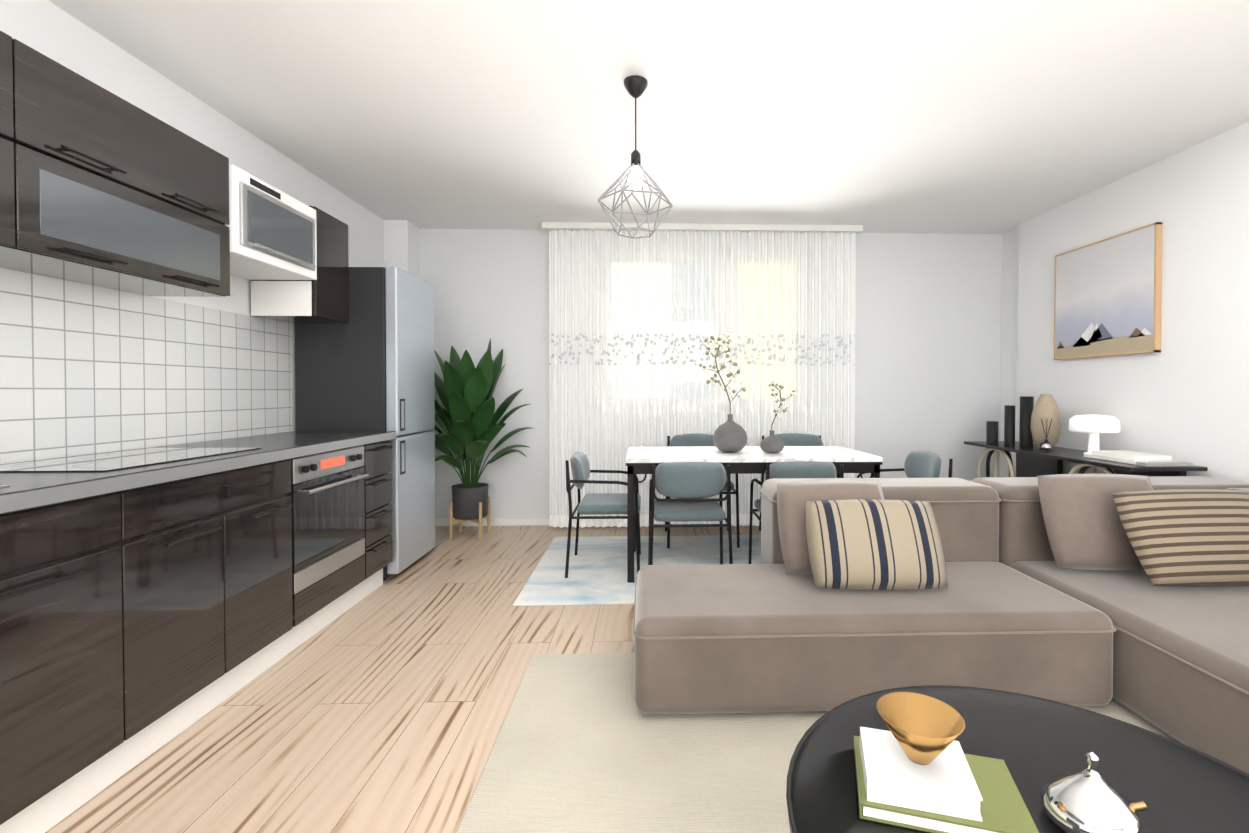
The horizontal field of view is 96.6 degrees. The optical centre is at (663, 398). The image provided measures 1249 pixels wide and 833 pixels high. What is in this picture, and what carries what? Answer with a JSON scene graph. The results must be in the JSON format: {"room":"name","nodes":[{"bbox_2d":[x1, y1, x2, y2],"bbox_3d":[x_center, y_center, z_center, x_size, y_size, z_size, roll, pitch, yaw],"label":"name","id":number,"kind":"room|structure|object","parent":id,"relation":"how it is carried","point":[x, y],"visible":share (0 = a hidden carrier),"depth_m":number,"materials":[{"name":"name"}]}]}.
{"room":"kitchen","nodes":[
{"label":"kitchen","id":0,"kind":"room"},
{"bbox_2d":[0,0,383,463],"bbox_3d":[-2.288,-0.130,1.196,0.300,2.520,7.600,0,1,-2],"label":"wall","id":1,"kind":"structure","parent":0,"point":[49,29],"depth_m":2.57,"materials":[{"name":"paint"}]},
{"bbox_2d":[0,30,27,253],"bbox_3d":[-1.956,-0.707,1.139,0.336,0.584,0.800,0,1,-2],"label":"upper cabinet","id":2,"kind":"object","parent":1,"relation":"attached to","point":[13,56],"depth_m":1.54,"materials":[{"name":"brown laminate"}]},
{"bbox_2d":[0,44,229,296],"bbox_3d":[-1.982,-0.718,1.937,0.336,0.584,0.797,0,1,-2],"label":"upper cabinet","id":3,"kind":"object","parent":1,"relation":"attached to","point":[100,186],"depth_m":1.85,"materials":[{"name":"brown laminate"}]},
{"bbox_2d":[0,268,291,463],"bbox_3d":[-2.131,-0.097,1.094,0.008,0.635,4.385,0,1,-2],"label":"wall tiles","id":4,"kind":"structure","parent":1,"relation":"attached to","point":[86,369],"depth_m":2.23,"materials":[{"name":"white tile"}]},
{"bbox_2d":[251,206,348,323],"bbox_3d":[-2.021,-0.734,3.109,0.335,0.584,0.337,0,1,-2],"label":"upper cabinet","id":5,"kind":"object","parent":1,"relation":"attached to","point":[323,300],"depth_m":3.01,"materials":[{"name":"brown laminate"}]},
{"bbox_2d":[225,164,316,279],"bbox_3d":[-1.979,-0.810,2.638,0.389,0.370,0.596,0,1,-2],"label":"microwave","id":6,"kind":"object","parent":5,"relation":"in","point":[272,233],"visible":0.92,"depth_m":2.58,"materials":[{"name":"white plastic"}]},
{"bbox_2d":[384,220,418,277],"bbox_3d":[-2.154,-0.176,4.590,0.190,2.520,0.225,0,1,-2],"label":"pillar","id":7,"kind":"structure","parent":0,"point":[401,244],"depth_m":4.46,"materials":[{"name":"paint"}]},
{"bbox_2d":[45,525,760,832],"bbox_3d":[0.520,1.178,1.306,5.920,0.100,7.600,0,1,-2],"label":"floor","id":8,"kind":"structure","parent":0,"point":[384,707],"depth_m":1.98,"materials":[{"name":"brown wood"}]},
{"bbox_2d":[0,491,135,832],"bbox_3d":[-1.835,0.700,1.287,0.586,0.858,0.600,0,1,-2],"label":"base cabinet","id":9,"kind":"object","parent":8,"relation":"on","point":[68,656],"depth_m":1.44,"materials":[{"name":"brown laminate"}]},
{"bbox_2d":[0,431,395,514],"bbox_3d":[-1.836,0.239,1.602,0.606,0.048,3.372,0,1,-2],"label":"countertop","id":10,"kind":"structure","parent":9,"relation":"on","point":[19,490],"depth_m":1.74,"materials":[{"name":"grey stone"}]},
{"bbox_2d":[0,447,255,470],"bbox_3d":[-1.862,0.207,1.945,0.440,0.004,0.660,0,1,-2],"label":"cooktop","id":11,"kind":"object","parent":10,"relation":"in","point":[106,461],"depth_m":1.88,"materials":[{"name":"grey glass"}]},
{"bbox_2d":[132,459,299,764],"bbox_3d":[-1.858,0.691,1.973,0.586,0.858,0.772,0,1,-2],"label":"base cabinet","id":12,"kind":"object","parent":8,"relation":"on","point":[146,609],"depth_m":1.90,"materials":[{"name":"brown laminate"}]},
{"bbox_2d":[308,439,392,610],"bbox_3d":[-1.895,0.675,3.125,0.586,0.858,0.322,0,1,-2],"label":"base cabinet","id":13,"kind":"object","parent":8,"relation":"on","point":[377,456],"depth_m":3.10,"materials":[{"name":"brown laminate"}]},
{"bbox_2d":[289,446,368,626],"bbox_3d":[-1.831,0.615,2.662,0.576,0.722,0.596,0,1,-2],"label":"oven","id":14,"kind":"object","parent":13,"relation":"in","point":[326,493],"visible":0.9,"depth_m":2.61,"materials":[{"name":"black glass"}]},
{"bbox_2d":[295,267,434,579],"bbox_3d":[-1.897,0.152,3.606,0.600,1.890,0.600,0,1,-2],"label":"fridge","id":15,"kind":"object","parent":8,"relation":"on","point":[369,366],"visible":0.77,"depth_m":3.31,"materials":[{"name":"grey metal"}]},
{"bbox_2d":[428,338,534,539],"bbox_3d":[-1.524,0.303,4.283,0.985,1.569,0.852,0,1,-2],"label":"potted plant","id":16,"kind":"object","parent":8,"relation":"on","point":[466,418],"visible":0.96,"depth_m":4.28,"materials":[{"name":"green plant"}]},
{"bbox_2d":[513,535,760,605],"bbox_3d":[0.727,1.092,3.703,3.110,0.008,1.380,0,1,-2],"label":"dining rug","id":17,"kind":"object","parent":8,"relation":"on","point":[597,572],"visible":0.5,"depth_m":3.69,"materials":[{"name":"white carpet"}]},
{"bbox_2d":[565,452,640,577],"bbox_3d":[-0.379,0.722,3.622,0.461,0.733,0.488,0,1,-2],"label":"end chair","id":18,"kind":"object","parent":17,"relation":"on","point":[600,503],"visible":0.88,"depth_m":3.42,"materials":[{"name":"fabric"}]},
{"bbox_2d":[648,462,732,564],"bbox_3d":[0.152,0.725,3.386,0.488,0.733,0.461,0,1,-2],"label":"chair","id":19,"kind":"object","parent":17,"relation":"on","point":[691,487],"visible":0.96,"depth_m":3.19,"materials":[{"name":"fabric"}]},
{"bbox_2d":[665,433,739,547],"bbox_3d":[0.283,0.681,4.268,0.531,0.797,0.501,0,1,-2],"label":"chair","id":20,"kind":"object","parent":17,"relation":"on","point":[697,439],"visible":0.17,"depth_m":4.42,"materials":[{"name":"fabric"}]},
{"bbox_2d":[625,446,882,582],"bbox_3d":[0.533,0.717,3.652,1.540,0.740,0.700,0,1,-2],"label":"dining table","id":21,"kind":"object","parent":17,"relation":"on","point":[744,460],"visible":0.71,"depth_m":3.32,"materials":[{"name":"stone"}]},
{"bbox_2d":[697,333,747,451],"bbox_3d":[0.382,-0.043,3.606,0.332,0.777,0.224,0,1,-2],"label":"vase","id":22,"kind":"object","parent":21,"relation":"on","point":[730,434],"visible":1,"depth_m":3.58,"materials":[{"name":"grey ceramic"}]},
{"bbox_2d":[760,379,797,452],"bbox_3d":[0.738,0.110,3.560,0.240,0.473,0.156,0,1,-2],"label":"vase","id":23,"kind":"object","parent":21,"relation":"on","point":[771,443],"visible":1,"depth_m":3.54,"materials":[{"name":"grey ceramic"}]},
{"bbox_2d":[759,433,823,530],"bbox_3d":[1.052,0.681,4.294,0.531,0.797,0.501,0,1,-2],"label":"chair","id":24,"kind":"object","parent":17,"relation":"on","point":[794,439],"visible":0.1,"depth_m":4.46,"materials":[{"name":"fabric"}]},
{"bbox_2d":[748,461,843,563],"bbox_3d":[0.806,0.725,3.408,0.488,0.733,0.461,0,1,-2],"label":"chair","id":25,"kind":"object","parent":17,"relation":"on","point":[805,469],"visible":0.27,"depth_m":3.21,"materials":[{"name":"fabric"}]},
{"bbox_2d":[857,451,952,477],"bbox_3d":[1.576,0.721,3.686,0.461,0.733,0.488,0,1,-2],"label":"end chair","id":26,"kind":"object","parent":17,"relation":"on","point":[921,464],"visible":0.29,"depth_m":3.72,"materials":[{"name":"fabric"}]},
{"bbox_2d":[456,653,1179,832],"bbox_3d":[1.233,1.128,0.943,3.500,0.010,3.030,0,1,-2],"label":"rug","id":27,"kind":"object","parent":8,"relation":"on","point":[583,744],"visible":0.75,"depth_m":1.70,"materials":[{"name":"beige carpet"}]},
{"bbox_2d":[633,476,1248,773],"bbox_3d":[1.427,0.766,1.730,3.050,0.688,2.410,0,1,-2],"label":"sofa","id":28,"kind":"object","parent":27,"relation":"on","point":[1012,607],"visible":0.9,"depth_m":1.94,"materials":[{"name":"fabric"}]},
{"bbox_2d":[777,480,884,574],"bbox_3d":[0.744,0.553,2.410,0.500,0.400,0.140,0,-19,-6],"label":"pillow","id":29,"kind":"object","parent":28,"relation":"on","point":[793,498],"visible":0.52,"depth_m":2.39,"materials":[{"name":"brown fabric"}]},
{"bbox_2d":[806,499,947,589],"bbox_3d":[0.850,0.581,2.234,0.540,0.360,0.140,0,-26,0],"label":"striped pillow","id":30,"kind":"object","parent":28,"relation":"on","point":[868,544],"visible":1,"depth_m":2.17,"materials":[{"name":"beige fabric"}]},
{"bbox_2d":[1037,474,1152,569],"bbox_3d":[1.943,0.538,2.450,0.520,0.420,0.140,0,-19,1],"label":"pillow","id":31,"kind":"object","parent":28,"relation":"on","point":[1085,529],"visible":0.65,"depth_m":2.40,"materials":[{"name":"brown fabric"}]},
{"bbox_2d":[1112,489,1248,586],"bbox_3d":[2.209,0.560,2.269,0.660,0.400,0.140,0,-29,-4],"label":"pillow","id":32,"kind":"object","parent":28,"relation":"on","point":[1188,537],"visible":1,"depth_m":2.21,"materials":[{"name":"beige fabric"}]},
{"bbox_2d":[786,685,1248,832],"bbox_3d":[0.644,0.901,0.876,0.882,0.438,0.882,0,1,-2],"label":"coffee table","id":33,"kind":"object","parent":27,"relation":"on","point":[1036,744],"visible":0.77,"depth_m":1.09,"materials":[{"name":"black wood"}]},
{"bbox_2d":[854,727,1038,832],"bbox_3d":[0.496,0.689,1.012,0.273,0.064,0.196,0,1,16],"label":"books","id":34,"kind":"object","parent":33,"relation":"on","point":[952,787],"visible":0.9,"depth_m":0.95,"materials":[{"name":"white paper"}]},
{"bbox_2d":[876,691,964,764],"bbox_3d":[0.468,0.616,1.014,0.148,0.082,0.148,0,1,-2],"label":"bronze bowl","id":35,"kind":"object","parent":34,"relation":"on","point":[925,729],"visible":1,"depth_m":1.04,"materials":[{"name":"brown metal"}]},
{"bbox_2d":[1040,752,1147,832],"bbox_3d":[0.724,0.659,0.935,0.146,0.128,0.144,0,1,-2],"label":"teapot","id":36,"kind":"object","parent":33,"relation":"on","point":[1089,798],"visible":1,"depth_m":0.91,"materials":[{"name":"silver metal"}]},
{"bbox_2d":[964,441,1207,477],"bbox_3d":[2.707,0.727,3.788,0.435,0.735,1.570,0,1,-2],"label":"console table","id":37,"kind":"object","parent":8,"relation":"on","point":[1034,460],"visible":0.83,"depth_m":3.92,"materials":[{"name":"black wood"}]},
{"bbox_2d":[986,396,1033,445],"bbox_3d":[2.689,0.167,4.314,0.237,0.370,0.267,0,1,-2],"label":"vases","id":38,"kind":"object","parent":37,"relation":"on","point":[1026,410],"visible":1,"depth_m":4.25,"materials":[{"name":"black ceramic"}]},
{"bbox_2d":[1040,443,1050,450],"bbox_3d":[2.619,0.331,3.805,0.076,0.056,0.095,0,1,-2],"label":"bottle","id":39,"kind":"object","parent":37,"relation":"on","point":[1045,446],"visible":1,"depth_m":3.77,"materials":[{"name":"silver metal"}]},
{"bbox_2d":[1030,394,1060,448],"bbox_3d":[2.753,0.161,3.997,0.184,0.390,0.184,0,1,-2],"label":"ribbed vase","id":40,"kind":"object","parent":37,"relation":"on","point":[1045,408],"visible":0.92,"depth_m":3.94,"materials":[{"name":"beige ceramic"}]},
{"bbox_2d":[1041,419,1051,443],"bbox_3d":[2.667,0.247,3.865,0.074,0.220,0.064,0,1,-2],"label":"reed diffuser","id":41,"kind":"object","parent":37,"relation":"on","point":[1046,439],"visible":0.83,"depth_m":3.86,"materials":[{"name":"black wood"}]},
{"bbox_2d":[1069,414,1119,453],"bbox_3d":[2.767,0.231,3.568,0.264,0.262,0.264,0,1,-2],"label":"table lamp","id":42,"kind":"object","parent":37,"relation":"on","point":[1093,426],"visible":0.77,"depth_m":3.49,"materials":[{"name":"white"}]},
{"bbox_2d":[1083,450,1193,466],"bbox_3d":[2.748,0.344,3.241,0.280,0.045,0.455,0,1,-2],"label":"books","id":43,"kind":"object","parent":37,"relation":"on","point":[1141,458],"visible":1,"depth_m":3.14,"materials":[{"name":"white paper"}]},
{"bbox_2d":[48,0,1248,233],"bbox_3d":[0.520,-1.442,1.271,5.920,0.100,7.600,0,1,-2],"label":"ceiling","id":44,"kind":"structure","parent":0,"point":[936,116],"depth_m":2.60,"materials":[{"name":"paint"}]},
{"bbox_2d":[598,75,672,238],"bbox_3d":[-0.123,-1.072,2.470,0.334,0.670,0.323,0,1,-2],"label":"pendant light","id":45,"kind":"object","parent":44,"relation":"hanging from","point":[635,86],"visible":1,"depth_m":2.45,"materials":[{"name":"black"}]},
{"bbox_2d":[542,222,862,233],"bbox_3d":[0.332,-1.411,4.587,2.640,0.049,0.080,0,1,-2],"label":"rail","id":46,"kind":"object","parent":44,"relation":"attached to","point":[685,227],"visible":1,"depth_m":4.55,"materials":[{"name":"white plastic"}]},
{"bbox_2d":[549,229,855,527],"bbox_3d":[0.332,-0.161,4.604,2.540,2.440,0.060,0,1,-2],"label":"sheer curtain","id":47,"kind":"object","parent":46,"relation":"hanging from","point":[633,322],"visible":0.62,"depth_m":4.60,"materials":[{"name":"white fabric"}]},
{"bbox_2d":[419,229,1001,518],"bbox_3d":[0.348,-0.181,4.934,5.215,2.520,0.300,0,1,-2],"label":"wall","id":48,"kind":"structure","parent":0,"point":[927,342],"depth_m":4.83,"materials":[{"name":"paint"}]},
{"bbox_2d":[435,518,549,525],"bbox_3d":[0.448,1.051,4.798,5.025,0.060,0.012,0,1,-2],"label":"baseboard","id":49,"kind":"structure","parent":48,"relation":"attached to","point":[509,521],"depth_m":4.72,"materials":[{"name":"white laminate"}]},
{"bbox_2d":[1000,121,1248,482],"bbox_3d":[3.249,-0.135,1.528,0.450,2.520,7.300,0,1,-2],"label":"wall","id":50,"kind":"structure","parent":0,"point":[1182,395],"depth_m":3.26,"materials":[{"name":"paint"}]},
{"bbox_2d":[1054,222,1161,359],"bbox_3d":[2.932,-0.669,3.712,0.035,0.770,0.820,0,1,-2],"label":"landscape picture","id":51,"kind":"object","parent":50,"relation":"attached to","point":[1107,296],"visible":1,"depth_m":3.63,"materials":[{"name":"paper"}]}
]}

